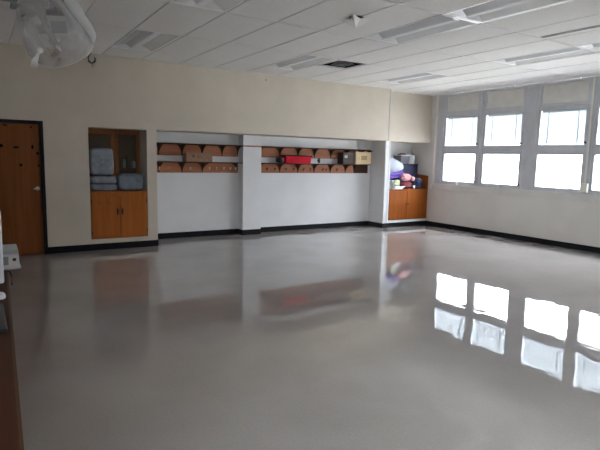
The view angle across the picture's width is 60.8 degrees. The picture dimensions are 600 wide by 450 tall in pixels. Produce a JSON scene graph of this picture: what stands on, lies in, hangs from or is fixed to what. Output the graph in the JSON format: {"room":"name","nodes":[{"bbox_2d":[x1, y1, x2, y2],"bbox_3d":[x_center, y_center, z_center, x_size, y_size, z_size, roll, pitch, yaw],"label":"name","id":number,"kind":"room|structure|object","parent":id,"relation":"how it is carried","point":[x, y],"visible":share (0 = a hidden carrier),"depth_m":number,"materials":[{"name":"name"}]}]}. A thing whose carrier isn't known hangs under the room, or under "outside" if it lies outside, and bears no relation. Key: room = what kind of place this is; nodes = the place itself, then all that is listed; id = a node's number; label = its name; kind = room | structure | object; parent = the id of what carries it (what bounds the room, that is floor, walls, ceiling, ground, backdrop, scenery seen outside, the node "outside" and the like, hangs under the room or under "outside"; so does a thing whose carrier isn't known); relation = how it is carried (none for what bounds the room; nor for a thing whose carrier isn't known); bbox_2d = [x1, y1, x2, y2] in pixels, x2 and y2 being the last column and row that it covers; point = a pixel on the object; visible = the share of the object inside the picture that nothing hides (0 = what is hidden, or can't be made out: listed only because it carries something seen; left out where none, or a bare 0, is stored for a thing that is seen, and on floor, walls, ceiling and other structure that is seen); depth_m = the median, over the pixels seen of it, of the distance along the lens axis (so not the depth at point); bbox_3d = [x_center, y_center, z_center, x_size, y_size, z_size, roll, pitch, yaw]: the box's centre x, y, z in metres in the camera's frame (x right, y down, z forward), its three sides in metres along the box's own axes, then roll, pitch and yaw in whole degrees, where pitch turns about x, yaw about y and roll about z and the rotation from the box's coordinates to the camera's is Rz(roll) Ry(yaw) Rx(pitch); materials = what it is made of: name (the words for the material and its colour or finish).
{"room":"empty classroom","nodes":[
{"label":"empty classroom","id":0,"kind":"room"},
{"bbox_2d":[0,43,432,246],"bbox_3d":[-1.475,-1.352,10.163,10.806,3.210,0.950,-3,9,-32],"label":"wall","id":1,"kind":"structure","parent":0,"point":[147,97],"depth_m":8.88,"materials":[{"name":"beige paint"}]},
{"bbox_2d":[0,119,47,254],"bbox_3d":[-4.451,-0.556,7.860,0.965,2.100,0.160,-3,9,-32],"label":"door","id":2,"kind":"structure","parent":1,"relation":"in","point":[23,210],"depth_m":7.93,"materials":[{"name":"brown wood"}]},
{"bbox_2d":[88,128,139,188],"bbox_3d":[-3.355,-1.166,9.098,0.935,1.045,0.282,-3,9,-32],"label":"upper cabinet","id":3,"kind":"object","parent":1,"relation":"attached to","point":[123,143],"visible":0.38,"depth_m":9.13,"materials":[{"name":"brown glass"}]},
{"bbox_2d":[121,159,125,167],"bbox_3d":[-3.192,-1.110,9.235,0.050,0.160,0.160,-3,9,-32],"label":"book","id":4,"kind":"object","parent":3,"relation":"on","point":[123,161],"visible":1,"depth_m":9.18,"materials":[{"name":"paper"}]},
{"bbox_2d":[90,189,147,238],"bbox_3d":[-3.251,-0.218,9.024,0.935,0.800,0.748,-3,9,-32],"label":"base cabinet","id":5,"kind":"object","parent":1,"relation":"attached to","point":[118,213],"visible":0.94,"depth_m":8.73,"materials":[{"name":"brown wood"}]},
{"bbox_2d":[90,189,146,193],"bbox_3d":[-3.253,-0.600,8.989,0.935,0.035,0.712,-3,9,-32],"label":"countertop","id":6,"kind":"structure","parent":5,"relation":"on","point":[118,190],"depth_m":8.72,"materials":[{"name":"brown wood"}]},
{"bbox_2d":[90,184,116,190],"bbox_3d":[-3.378,-0.649,8.736,0.450,0.116,0.300,-3,9,-32],"label":"fabric bundle","id":7,"kind":"object","parent":6,"relation":"on","point":[94,187],"visible":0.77,"depth_m":8.61,"materials":[{"name":"fabric"}]},
{"bbox_2d":[90,175,116,183],"bbox_3d":[-3.369,-0.777,8.721,0.462,0.136,0.300,-3,9,-32],"label":"fabric bundle","id":8,"kind":"object","parent":7,"relation":"on","point":[94,179],"visible":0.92,"depth_m":8.62,"materials":[{"name":"grey fabric"}]},
{"bbox_2d":[89,147,113,174],"bbox_3d":[-3.374,-1.078,8.669,0.400,0.467,0.283,-3,9,-32],"label":"fabric bundle","id":9,"kind":"object","parent":8,"relation":"on","point":[101,160],"visible":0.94,"depth_m":8.55,"materials":[{"name":"grey fabric"}]},
{"bbox_2d":[116,173,144,189],"bbox_3d":[-2.983,-0.762,8.986,0.459,0.290,0.319,-3,9,-32],"label":"fabric bundle","id":10,"kind":"object","parent":6,"relation":"on","point":[125,181],"visible":0.98,"depth_m":8.85,"materials":[{"name":"fabric"}]},
{"bbox_2d":[48,221,425,253],"bbox_3d":[-1.370,0.192,10.325,10.598,0.110,0.748,-3,9,-32],"label":"baseboard","id":11,"kind":"structure","parent":1,"relation":"attached to","point":[119,245],"depth_m":10.49,"materials":[{"name":"black rubber"}]},
{"bbox_2d":[388,90,390,140],"bbox_3d":[1.993,-2.516,11.748,0.025,1.143,0.214,-3,9,-32],"label":"trim","id":12,"kind":"structure","parent":1,"relation":"attached to","point":[390,90],"depth_m":11.65,"materials":[{"name":"grey paint"}]},
{"bbox_2d":[156,131,425,232],"bbox_3d":[0.099,-0.892,11.354,6.926,2.057,0.740,-3,9,-32],"label":"wall","id":13,"kind":"structure","parent":0,"point":[249,198],"depth_m":11.02,"materials":[{"name":"white paint"}]},
{"bbox_2d":[156,142,242,156],"bbox_3d":[-2.018,-1.464,9.963,1.885,0.230,0.260,-3,9,-32],"label":"coat rack","id":14,"kind":"object","parent":13,"relation":"attached to","point":[162,148],"visible":0.82,"depth_m":10.04,"materials":[{"name":"brown wood"}]},
{"bbox_2d":[156,142,242,145],"bbox_3d":[-2.016,-1.568,9.950,1.885,0.020,0.260,-3,9,-32],"label":"shelf","id":15,"kind":"object","parent":14,"relation":"attached to","point":[157,143],"depth_m":9.83,"materials":[{"name":"brown wood"}]},
{"bbox_2d":[157,161,242,172],"bbox_3d":[-2.026,-1.130,10.007,1.885,0.215,0.260,-3,9,-32],"label":"coat rack","id":16,"kind":"object","parent":13,"relation":"attached to","point":[162,166],"visible":0.94,"depth_m":10.09,"materials":[{"name":"brown wood"}]},
{"bbox_2d":[182,152,212,161],"bbox_3d":[-2.004,-1.325,9.987,0.540,0.174,0.240,-3,9,-32],"label":"cardboard box","id":17,"kind":"object","parent":16,"relation":"on","point":[186,156],"visible":1,"depth_m":9.88,"materials":[{"name":"brown cardboard"}]},
{"bbox_2d":[157,161,242,163],"bbox_3d":[-2.024,-1.226,9.995,1.885,0.020,0.260,-3,9,-32],"label":"shelf","id":18,"kind":"object","parent":16,"relation":"attached to","point":[158,162],"depth_m":9.93,"materials":[{"name":"brown wood"}]},
{"bbox_2d":[261,163,369,172],"bbox_3d":[0.436,-1.277,11.547,3.000,0.215,0.260,-3,9,-32],"label":"coat rack","id":19,"kind":"object","parent":13,"relation":"attached to","point":[265,167],"visible":0.95,"depth_m":11.52,"materials":[{"name":"brown wood"}]},
{"bbox_2d":[276,157,283,162],"bbox_3d":[-0.430,-1.394,10.981,0.157,0.122,0.182,-3,9,-32],"label":"case","id":20,"kind":"object","parent":19,"relation":"on","point":[278,159],"visible":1,"depth_m":10.92,"materials":[{"name":"plastic"}]},
{"bbox_2d":[281,155,312,162],"bbox_3d":[-0.078,-1.441,11.191,0.690,0.176,0.250,-3,9,-32],"label":"storage bin","id":21,"kind":"object","parent":19,"relation":"on","point":[287,158],"visible":0.96,"depth_m":11.07,"materials":[{"name":"red plastic"}]},
{"bbox_2d":[261,163,369,164],"bbox_3d":[0.387,-1.371,11.503,2.880,0.020,0.260,-3,9,-32],"label":"shelf","id":22,"kind":"object","parent":19,"relation":"attached to","point":[261,163],"depth_m":11.27,"materials":[{"name":"brown wood"}]},
{"bbox_2d":[337,152,353,163],"bbox_3d":[1.071,-1.554,11.907,0.325,0.263,0.224,-3,9,-32],"label":"cardboard box","id":23,"kind":"object","parent":19,"relation":"on","point":[343,157],"visible":1,"depth_m":11.81,"materials":[{"name":"paper"}]},
{"bbox_2d":[350,152,371,163],"bbox_3d":[1.426,-1.584,12.107,0.470,0.286,0.270,-3,9,-32],"label":"cardboard box","id":24,"kind":"object","parent":19,"relation":"on","point":[359,157],"visible":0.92,"depth_m":11.98,"materials":[{"name":"beige cardboard"}]},
{"bbox_2d":[261,146,371,158],"bbox_3d":[0.443,-1.612,11.503,3.000,0.230,0.260,-3,9,-32],"label":"coat rack","id":25,"kind":"object","parent":13,"relation":"attached to","point":[267,151],"visible":0.54,"depth_m":11.38,"materials":[{"name":"brown wood"}]},
{"bbox_2d":[262,146,370,150],"bbox_3d":[0.395,-1.713,11.458,2.880,0.020,0.260,-3,9,-32],"label":"shelf","id":26,"kind":"object","parent":25,"relation":"attached to","point":[263,147],"depth_m":11.27,"materials":[{"name":"brown wood"}]},
{"bbox_2d":[383,141,387,222],"bbox_3d":[2.013,-1.003,12.101,0.040,1.947,0.015,-3,9,-32],"label":"trim","id":27,"kind":"structure","parent":13,"relation":"attached to","point":[386,141],"depth_m":12.09,"materials":[{"name":"white paint"}]},
{"bbox_2d":[386,141,390,222],"bbox_3d":[2.111,-1.009,12.163,0.038,1.947,0.015,-3,9,-32],"label":"trim","id":28,"kind":"structure","parent":13,"relation":"attached to","point":[390,141],"depth_m":12.15,"materials":[{"name":"white paint"}]},
{"bbox_2d":[388,174,427,219],"bbox_3d":[2.508,-0.735,12.828,1.300,1.133,0.658,-3,9,-32],"label":"base cabinet","id":29,"kind":"object","parent":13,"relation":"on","point":[410,203],"visible":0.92,"depth_m":12.62,"materials":[{"name":"orange wood"}]},
{"bbox_2d":[389,188,426,190],"bbox_3d":[2.490,-0.901,12.802,1.260,0.033,0.642,-3,9,-32],"label":"countertop","id":30,"kind":"structure","parent":29,"relation":"on","point":[408,188],"depth_m":12.49,"materials":[{"name":"orange wood"}]},
{"bbox_2d":[389,180,399,188],"bbox_3d":[2.208,-0.993,12.527,0.450,0.207,0.210,-3,9,-32],"label":"cardboard box","id":31,"kind":"object","parent":30,"relation":"on","point":[391,185],"visible":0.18,"depth_m":12.41,"materials":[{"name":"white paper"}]},
{"bbox_2d":[390,174,402,178],"bbox_3d":[2.259,-1.187,12.531,0.541,0.152,0.240,-3,9,-32],"label":"pad","id":32,"kind":"object","parent":31,"relation":"on","point":[398,175],"visible":0.3,"depth_m":12.43,"materials":[{"name":"purple fabric"}]},
{"bbox_2d":[390,170,402,175],"bbox_3d":[2.252,-1.263,12.516,0.541,0.152,0.240,-3,9,-32],"label":"pad","id":33,"kind":"object","parent":32,"relation":"on","point":[401,171],"visible":0.4,"depth_m":12.44,"materials":[{"name":"purple fabric"}]},
{"bbox_2d":[390,158,402,172],"bbox_3d":[2.262,-1.458,12.500,0.541,0.384,0.240,-3,9,-32],"label":"quilt","id":34,"kind":"object","parent":33,"relation":"on","point":[395,165],"visible":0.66,"depth_m":12.39,"materials":[{"name":"white fabric"}]},
{"bbox_2d":[391,164,417,182],"bbox_3d":[2.654,-1.251,13.035,0.650,0.607,0.330,-3,9,-32],"label":"crate","id":35,"kind":"object","parent":30,"relation":"on","point":[411,169],"visible":0.35,"depth_m":12.91,"materials":[{"name":"blue plastic"}]},
{"bbox_2d":[407,152,415,163],"bbox_3d":[2.827,-1.706,13.037,0.240,0.298,0.230,-3,9,-32],"label":"bucket","id":36,"kind":"object","parent":35,"relation":"on","point":[410,159],"visible":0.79,"depth_m":12.97,"materials":[{"name":"white plastic"}]},
{"bbox_3d":[2.567,-1.658,12.915,0.327,0.223,0.320,-3,9,-32],"label":"tub","id":37,"kind":"object","parent":35,"relation":"on","visible":0},
{"bbox_2d":[397,153,406,161],"bbox_3d":[2.570,-1.710,12.912,0.273,0.215,0.203,-3,9,-32],"label":"cloth","id":38,"kind":"object","parent":37,"relation":"in","point":[399,158],"visible":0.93,"depth_m":12.84,"materials":[{"name":"grey fabric"}]},
{"bbox_2d":[400,181,411,188],"bbox_3d":[2.608,-0.994,12.595,0.350,0.207,0.187,-3,9,-32],"label":"cloth","id":39,"kind":"object","parent":30,"relation":"on","point":[407,184],"visible":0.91,"depth_m":12.52,"materials":[{"name":"red fabric"}]},
{"bbox_2d":[401,173,411,180],"bbox_3d":[2.611,-1.171,12.539,0.360,0.190,0.146,-3,9,-32],"label":"toy","id":40,"kind":"object","parent":39,"relation":"on","point":[405,177],"visible":1,"depth_m":12.48,"materials":[{"name":"pink fabric"}]},
{"bbox_2d":[410,178,422,188],"bbox_3d":[2.938,-1.059,12.872,0.351,0.277,0.267,-3,9,-32],"label":"handbag","id":41,"kind":"object","parent":30,"relation":"on","point":[418,183],"visible":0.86,"depth_m":12.77,"materials":[{"name":"blue fabric"}]},
{"bbox_2d":[0,0,599,95],"bbox_3d":[2.125,-2.285,4.556,11.056,0.262,13.950,-3,9,-32],"label":"ceiling","id":42,"kind":"structure","parent":0,"point":[252,35],"depth_m":6.82,"materials":[{"name":"paint"}]},
{"bbox_2d":[0,0,85,46],"bbox_3d":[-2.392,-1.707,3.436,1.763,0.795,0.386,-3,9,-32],"label":"projector","id":43,"kind":"object","parent":42,"relation":"hanging from","point":[51,30],"visible":0.93,"depth_m":3.70,"materials":[{"name":"grey plastic"}]},
{"bbox_2d":[35,24,49,33],"bbox_3d":[-1.843,-1.402,3.660,0.099,0.071,0.016,-2,8,-24],"label":"grille","id":44,"kind":"object","parent":43,"relation":"attached to","point":[39,28],"depth_m":3.66,"materials":[{"name":"grey plastic"}]},
{"bbox_2d":[15,0,95,67],"bbox_3d":[-1.822,-1.435,3.827,0.525,0.611,0.571,-3,9,-32],"label":"plastic bag","id":45,"kind":"object","parent":43,"relation":"attached to","point":[75,9],"visible":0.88,"depth_m":3.68,"materials":[{"name":"plastic"}]},
{"bbox_2d":[50,21,66,32],"bbox_3d":[-1.744,-1.431,3.700,0.110,0.093,0.016,-2,8,-24],"label":"grille","id":46,"kind":"object","parent":43,"relation":"attached to","point":[55,26],"depth_m":3.70,"materials":[{"name":"grey plastic"}]},
{"bbox_2d":[111,28,180,51],"bbox_3d":[-2.214,-2.643,7.279,0.622,0.070,1.357,-3,9,-32],"label":"ceiling light","id":47,"kind":"object","parent":42,"relation":"attached to","point":[136,39],"visible":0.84,"depth_m":7.33,"materials":[{"name":"white plastic"}]},
{"bbox_2d":[170,0,245,11],"bbox_3d":[-0.741,-2.305,4.957,0.622,0.070,1.357,-3,9,-32],"label":"ceiling light","id":48,"kind":"object","parent":42,"relation":"attached to","point":[217,5],"visible":1,"depth_m":5.46,"materials":[{"name":"white plastic"}]},
{"bbox_2d":[193,0,212,5],"bbox_3d":[-0.741,-2.301,4.957,0.230,0.053,1.221,-3,9,-32],"label":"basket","id":49,"kind":"object","parent":48,"relation":"on","point":[199,2],"depth_m":5.40,"materials":[{"name":"white ceramic"}]},
{"bbox_2d":[264,54,337,69],"bbox_3d":[-0.012,-2.775,8.656,0.622,0.070,1.357,-3,9,-32],"label":"ceiling light","id":50,"kind":"object","parent":42,"relation":"attached to","point":[302,61],"visible":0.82,"depth_m":8.71,"materials":[{"name":"white plastic"}]},
{"bbox_2d":[317,59,367,68],"bbox_3d":[0.726,-2.788,8.702,0.620,0.126,0.650,-3,9,-32],"label":"ceiling vent","id":51,"kind":"object","parent":42,"relation":"in","point":[341,64],"visible":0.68,"depth_m":8.75,"materials":[{"name":"metal"}]},
{"bbox_2d":[339,14,373,27],"bbox_3d":[0.636,-2.288,5.788,0.284,0.119,0.284,-3,8,-28],"label":"ceiling sensor","id":52,"kind":"object","parent":42,"relation":"attached to","point":[355,21],"visible":1,"depth_m":5.74,"materials":[{"name":"white plastic"}]},
{"bbox_2d":[378,72,446,83],"bbox_3d":[2.189,-2.906,10.033,0.622,0.070,1.357,-3,9,-32],"label":"ceiling light","id":53,"kind":"object","parent":42,"relation":"attached to","point":[420,76],"visible":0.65,"depth_m":10.08,"materials":[{"name":"white plastic"}]},
{"bbox_2d":[363,14,479,43],"bbox_3d":[1.460,-2.437,6.334,0.622,0.070,1.357,-3,9,-32],"label":"ceiling light","id":54,"kind":"object","parent":42,"relation":"attached to","point":[442,23],"visible":0.77,"depth_m":6.33,"materials":[{"name":"white plastic"}]},
{"bbox_2d":[379,16,458,39],"bbox_3d":[1.460,-2.433,6.335,0.230,0.053,1.221,-3,9,-32],"label":"diffuser","id":55,"kind":"object","parent":54,"relation":"on","point":[441,20],"depth_m":6.27,"materials":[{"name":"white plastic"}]},
{"bbox_2d":[444,0,571,22],"bbox_3d":[2.196,-2.268,5.173,0.622,0.070,1.357,-3,9,-32],"label":"ceiling light","id":56,"kind":"object","parent":42,"relation":"attached to","point":[490,10],"visible":0.96,"depth_m":5.43,"materials":[{"name":"white plastic"}]},
{"bbox_2d":[462,0,534,17],"bbox_3d":[2.196,-2.265,5.174,0.230,0.053,1.221,-3,9,-32],"label":"diffuser","id":57,"kind":"object","parent":56,"relation":"on","point":[495,5],"depth_m":5.38,"materials":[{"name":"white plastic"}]},
{"bbox_2d":[493,46,599,65],"bbox_3d":[3.662,-2.569,7.711,0.622,0.070,1.357,-3,9,-32],"label":"ceiling light","id":58,"kind":"object","parent":42,"relation":"attached to","point":[573,51],"visible":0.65,"depth_m":7.71,"materials":[{"name":"white plastic"}]},
{"bbox_2d":[505,47,584,62],"bbox_3d":[3.662,-2.565,7.712,0.230,0.053,1.221,-3,9,-32],"label":"diffuser","id":59,"kind":"object","parent":58,"relation":"on","point":[568,50],"depth_m":7.63,"materials":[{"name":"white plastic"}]},
{"bbox_2d":[541,25,599,37],"bbox_3d":[3.442,-2.294,5.897,0.058,0.011,1.400,-3,9,-32],"label":"ceiling vent","id":60,"kind":"object","parent":42,"relation":"in","point":[596,26],"visible":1,"depth_m":6.16,"materials":[{"name":"grey plastic"}]},
{"bbox_2d":[578,42,599,51],"bbox_3d":[4.398,-2.400,6.550,0.622,0.070,1.357,-3,9,-32],"label":"ceiling light","id":61,"kind":"object","parent":42,"relation":"attached to","point":[593,46],"visible":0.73,"depth_m":7.02,"materials":[{"name":"white plastic"}]},
{"bbox_2d":[592,43,599,47],"bbox_3d":[4.398,-2.397,6.551,0.230,0.053,1.221,-3,9,-32],"label":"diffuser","id":62,"kind":"object","parent":61,"relation":"on","point":[597,45],"depth_m":7.00,"materials":[{"name":"white plastic"}]},
{"bbox_2d":[8,225,599,449],"bbox_3d":[2.050,1.084,4.998,11.056,0.120,13.950,-3,9,-32],"label":"floor","id":63,"kind":"structure","parent":0,"point":[420,337],"depth_m":4.50,"materials":[{"name":"plastic"}]},
{"bbox_2d":[0,270,23,449],"bbox_3d":[-1.887,0.908,2.326,1.157,0.752,3.600,-3,9,-32],"label":"base cabinet","id":64,"kind":"object","parent":63,"relation":"on","point":[11,433],"visible":0.92,"depth_m":1.89,"materials":[{"name":"wood"}]},
{"bbox_2d":[0,212,3,283],"bbox_3d":[-2.128,0.171,3.080,0.582,0.504,0.200,-3,9,-32],"label":"monitor","id":65,"kind":"object","parent":64,"relation":"on","point":[1,247],"visible":1,"depth_m":3.21,"materials":[{"name":"white plastic"}]},
{"bbox_2d":[0,292,5,299],"bbox_3d":[-1.796,0.418,3.053,0.068,0.034,0.110,-3,9,-32],"label":"computer mouse","id":66,"kind":"object","parent":64,"relation":"on","point":[2,294],"visible":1,"depth_m":3.03,"materials":[{"name":"white plastic"}]},
{"bbox_2d":[0,303,7,333],"bbox_3d":[-1.747,0.489,2.545,0.488,0.030,0.500,-3,9,-32],"label":"keyboard","id":67,"kind":"object","parent":64,"relation":"on","point":[3,324],"visible":1,"depth_m":2.57,"materials":[{"name":"plastic"}]},
{"bbox_2d":[2,244,20,269],"bbox_3d":[-2.333,0.248,3.827,0.408,0.149,0.280,-3,9,-32],"label":"printer","id":68,"kind":"object","parent":64,"relation":"on","point":[10,251],"visible":0.89,"depth_m":3.82,"materials":[{"name":"white plastic"}]},
{"bbox_2d":[411,95,599,246],"bbox_3d":[6.661,-0.841,7.643,0.250,3.210,13.950,-3,9,-32],"label":"wall","id":69,"kind":"structure","parent":0,"point":[576,222],"depth_m":10.95,"materials":[{"name":"white paint"}]},
{"bbox_2d":[429,96,437,188],"bbox_3d":[3.299,-2.026,12.622,0.050,2.265,0.100,-3,9,-32],"label":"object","id":70,"kind":"structure","parent":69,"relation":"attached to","point":[431,185],"depth_m":12.60,"materials":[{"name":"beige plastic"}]},
{"bbox_2d":[435,90,483,185],"bbox_3d":[3.719,-1.977,12.030,0.120,2.230,1.290,-3,9,-32],"label":"window","id":71,"kind":"structure","parent":69,"relation":"in","point":[470,103],"depth_m":12.04,"materials":[{"name":"grey paint"}]},
{"bbox_2d":[447,116,477,144],"bbox_3d":[3.793,-2.196,11.957,0.024,0.659,0.898,-3,9,-32],"label":"blind","id":72,"kind":"object","parent":71,"relation":"attached to","point":[460,130],"visible":1,"depth_m":11.95,"materials":[{"name":"white fabric"}]},
{"bbox_2d":[477,84,530,189],"bbox_3d":[4.370,-1.827,11.004,0.120,2.230,1.160,-3,9,-32],"label":"window","id":73,"kind":"structure","parent":69,"relation":"in","point":[512,99],"depth_m":10.90,"materials":[{"name":"grey paint"}]},
{"bbox_2d":[486,113,521,144],"bbox_3d":[4.395,-2.058,11.008,0.024,0.659,0.878,-3,9,-32],"label":"blind","id":74,"kind":"object","parent":73,"relation":"attached to","point":[502,129],"visible":1,"depth_m":11.00,"materials":[{"name":"white fabric"}]},
{"bbox_2d":[426,221,599,253],"bbox_3d":[6.662,0.735,7.550,0.008,0.110,13.010,-3,9,-32],"label":"baseboard","id":75,"kind":"structure","parent":69,"relation":"attached to","point":[437,224],"depth_m":10.74,"materials":[{"name":"black rubber"}]},
{"bbox_2d":[433,183,599,202],"bbox_3d":[4.972,-0.585,10.099,0.035,0.148,6.240,-3,9,-32],"label":"trim","id":76,"kind":"structure","parent":69,"relation":"attached to","point":[591,198],"depth_m":10.64,"materials":[{"name":"paint"}]},
{"bbox_2d":[523,76,595,193],"bbox_3d":[5.021,-1.678,9.977,0.120,2.230,1.290,-3,9,-32],"label":"window","id":77,"kind":"structure","parent":69,"relation":"in","point":[576,93],"depth_m":10.01,"materials":[{"name":"grey paint"}]},
{"bbox_2d":[540,108,586,143],"bbox_3d":[5.096,-1.897,9.904,0.024,0.659,0.898,-3,9,-32],"label":"blind","id":78,"kind":"object","parent":77,"relation":"attached to","point":[567,126],"visible":1,"depth_m":9.89,"materials":[{"name":"white fabric"}]},
{"bbox_2d":[579,78,595,191],"bbox_3d":[5.316,-1.643,9.411,0.046,2.080,0.140,-3,9,-32],"label":"cable raceway","id":79,"kind":"object","parent":69,"relation":"attached to","point":[583,186],"visible":1,"depth_m":9.45,"materials":[{"name":"beige plastic"}]},
{"bbox_2d":[585,76,599,194],"bbox_3d":[5.673,-1.529,8.950,0.120,2.230,1.160,-3,9,-32],"label":"window","id":80,"kind":"structure","parent":69,"relation":"in","point":[594,148],"depth_m":9.37,"materials":[{"name":"grey paint"}]},
{"label":"outside","id":81,"kind":"structure","parent":0,"visible":0},
{"bbox_2d":[445,179,599,189],"bbox_3d":[4.134,1.931,1.701,90.606,0.150,80.000,-3,9,-32],"label":"ground","id":82,"kind":"structure","parent":81,"point":[541,184],"depth_m":49.24,"materials":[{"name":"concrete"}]},
{"bbox_3d":[2.350,-0.876,12.396,0.305,0.014,0.101,-3,9,-32],"label":"paper pad","id":83,"kind":"object","parent":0,"visible":0},
{"bbox_3d":[2.367,-0.891,12.405,0.305,0.014,0.096,-3,9,-32],"label":"paper pad","id":84,"kind":"object","parent":83,"relation":"on","visible":0},
{"bbox_3d":[2.385,-0.907,12.414,0.303,0.014,0.085,-3,9,-32],"label":"paper pad","id":85,"kind":"object","parent":84,"relation":"on","visible":0},
{"bbox_3d":[2.402,-0.922,12.422,0.306,0.014,0.106,-3,9,-32],"label":"paper pad","id":86,"kind":"object","parent":85,"relation":"on","visible":0},
{"bbox_3d":[2.419,-0.937,12.431,0.304,0.014,0.090,-3,9,-32],"label":"paper pad","id":87,"kind":"object","parent":86,"relation":"on","visible":0},
{"bbox_2d":[393,180,399,185],"bbox_3d":[2.337,-1.018,12.380,0.215,0.163,0.094,-3,9,-32],"label":"cloth","id":88,"kind":"object","parent":87,"relation":"on","point":[395,182],"visible":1,"depth_m":12.34,"materials":[{"name":"fabric"}]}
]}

